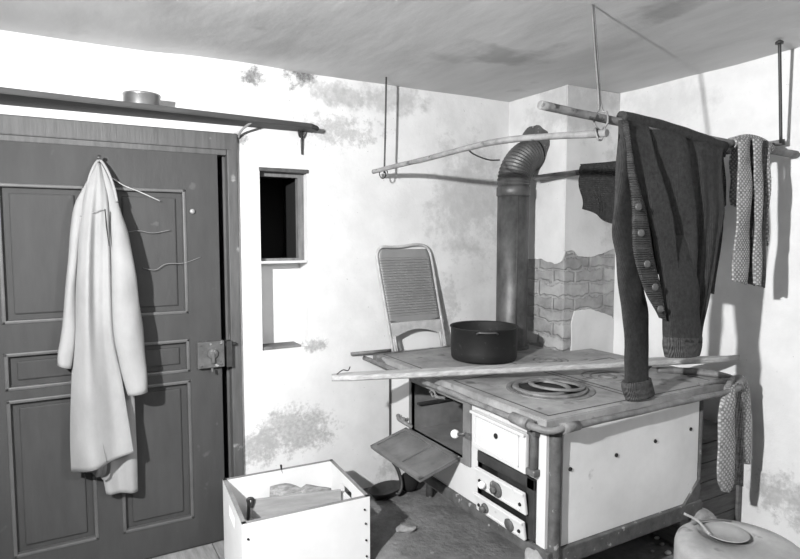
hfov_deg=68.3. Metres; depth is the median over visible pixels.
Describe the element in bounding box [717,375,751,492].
patterned scarf
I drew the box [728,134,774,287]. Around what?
scarf
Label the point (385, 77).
hanging rod
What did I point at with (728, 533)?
bowl
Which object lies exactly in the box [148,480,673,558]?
floor
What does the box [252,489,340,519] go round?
board
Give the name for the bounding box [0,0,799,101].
ceiling
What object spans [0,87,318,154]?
wall shelf
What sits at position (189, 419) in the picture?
door
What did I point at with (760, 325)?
wall
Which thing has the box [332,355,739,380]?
wooden board
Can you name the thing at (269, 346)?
trim
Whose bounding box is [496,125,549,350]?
pipe
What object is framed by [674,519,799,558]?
tub
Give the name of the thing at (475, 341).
cooking pot
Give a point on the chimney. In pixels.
(570, 300)
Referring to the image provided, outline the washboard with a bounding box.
[376,243,446,351]
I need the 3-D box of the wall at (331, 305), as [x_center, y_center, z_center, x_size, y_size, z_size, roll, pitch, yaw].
[-1.131,0.120,3.031,5.400,2.410,0.420,-2,5,-29]
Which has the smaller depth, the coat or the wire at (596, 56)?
the wire at (596, 56)
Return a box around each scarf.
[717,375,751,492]
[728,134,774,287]
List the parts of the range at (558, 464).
oven door, leg, oven knob, knob arm, panel, ash knob, frame, fire door, ash door, ash door, ash frame, ash knob, hinge post, plate, rail, leg, frame, panel, leg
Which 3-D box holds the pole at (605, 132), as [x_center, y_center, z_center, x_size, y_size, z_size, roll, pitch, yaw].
[0.307,-0.563,2.622,0.091,0.072,1.447,-3,5,-36]
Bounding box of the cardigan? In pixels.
[612,111,728,401]
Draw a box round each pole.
[372,129,608,173]
[533,139,784,180]
[537,100,799,158]
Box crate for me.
[223,459,369,558]
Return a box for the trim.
[262,341,300,349]
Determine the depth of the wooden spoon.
2.19 m
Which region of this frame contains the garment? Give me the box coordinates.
[578,152,725,223]
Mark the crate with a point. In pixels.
(340, 529)
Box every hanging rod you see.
[383,77,386,172]
[778,44,782,142]
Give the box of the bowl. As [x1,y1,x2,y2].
[703,522,750,543]
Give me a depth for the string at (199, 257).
2.79 m
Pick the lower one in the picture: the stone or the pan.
the stone
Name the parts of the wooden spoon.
handle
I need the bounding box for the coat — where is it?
[57,159,147,494]
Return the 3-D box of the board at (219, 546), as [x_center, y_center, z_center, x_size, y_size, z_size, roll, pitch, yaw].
[-0.486,1.373,2.451,0.280,0.018,1.355,-2,5,-29]
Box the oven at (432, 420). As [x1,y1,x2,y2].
[409,379,471,466]
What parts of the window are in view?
shutter panel, sill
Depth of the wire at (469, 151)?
3.08 m
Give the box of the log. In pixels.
[270,483,330,496]
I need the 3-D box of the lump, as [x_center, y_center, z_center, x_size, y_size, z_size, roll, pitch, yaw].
[0.051,1.149,3.354,0.110,0.110,0.110,-2,5,-29]
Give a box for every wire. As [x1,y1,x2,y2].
[469,151,499,160]
[591,4,608,140]
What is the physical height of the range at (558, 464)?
0.825 m
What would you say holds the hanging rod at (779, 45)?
hanging from the ceiling hook at (778, 41)
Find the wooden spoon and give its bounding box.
[684,512,750,543]
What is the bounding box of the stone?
[395,524,416,532]
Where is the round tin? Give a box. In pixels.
[122,90,160,105]
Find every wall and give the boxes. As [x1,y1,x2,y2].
[0,30,508,491]
[613,47,799,547]
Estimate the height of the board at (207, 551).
0.018 m
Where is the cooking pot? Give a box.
[450,320,518,363]
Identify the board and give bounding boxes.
[152,543,218,558]
[213,540,224,558]
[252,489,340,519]
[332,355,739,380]
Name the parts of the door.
panel moulding, panel, panel, panel moulding, panel moulding, panel, panel, panel moulding, panel, panel moulding, panel, panel moulding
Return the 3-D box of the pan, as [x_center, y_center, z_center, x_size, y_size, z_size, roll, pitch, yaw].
[-0.078,1.107,3.295,0.226,0.181,0.164,-2,5,-29]
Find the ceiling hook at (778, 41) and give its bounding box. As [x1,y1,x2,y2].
[775,40,783,44]
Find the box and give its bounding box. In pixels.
[650,419,741,544]
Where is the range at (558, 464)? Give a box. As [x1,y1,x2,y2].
[351,344,746,558]
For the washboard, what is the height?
0.614 m
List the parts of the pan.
handle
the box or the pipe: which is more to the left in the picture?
the pipe
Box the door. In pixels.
[0,114,243,558]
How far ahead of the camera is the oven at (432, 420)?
3.00 m
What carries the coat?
hanging from the nail
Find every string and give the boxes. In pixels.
[112,178,159,200]
[144,257,200,270]
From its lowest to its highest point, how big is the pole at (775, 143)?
0.121 m
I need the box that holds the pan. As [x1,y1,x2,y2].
[369,463,402,498]
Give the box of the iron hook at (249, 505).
[246,497,254,520]
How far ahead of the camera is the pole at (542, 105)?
2.06 m
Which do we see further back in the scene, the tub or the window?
the window
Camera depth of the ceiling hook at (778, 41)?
2.55 m
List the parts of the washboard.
leg, leg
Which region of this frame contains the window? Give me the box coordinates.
[259,167,308,263]
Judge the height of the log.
0.092 m
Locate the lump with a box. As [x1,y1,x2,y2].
[402,472,418,491]
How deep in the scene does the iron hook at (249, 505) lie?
2.72 m
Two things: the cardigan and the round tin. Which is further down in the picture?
the cardigan
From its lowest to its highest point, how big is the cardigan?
1.119 m
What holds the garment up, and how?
hanging from the pole at (775, 143)
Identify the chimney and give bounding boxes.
[508,85,619,352]
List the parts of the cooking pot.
handle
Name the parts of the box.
lid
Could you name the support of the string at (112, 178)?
attached to the door

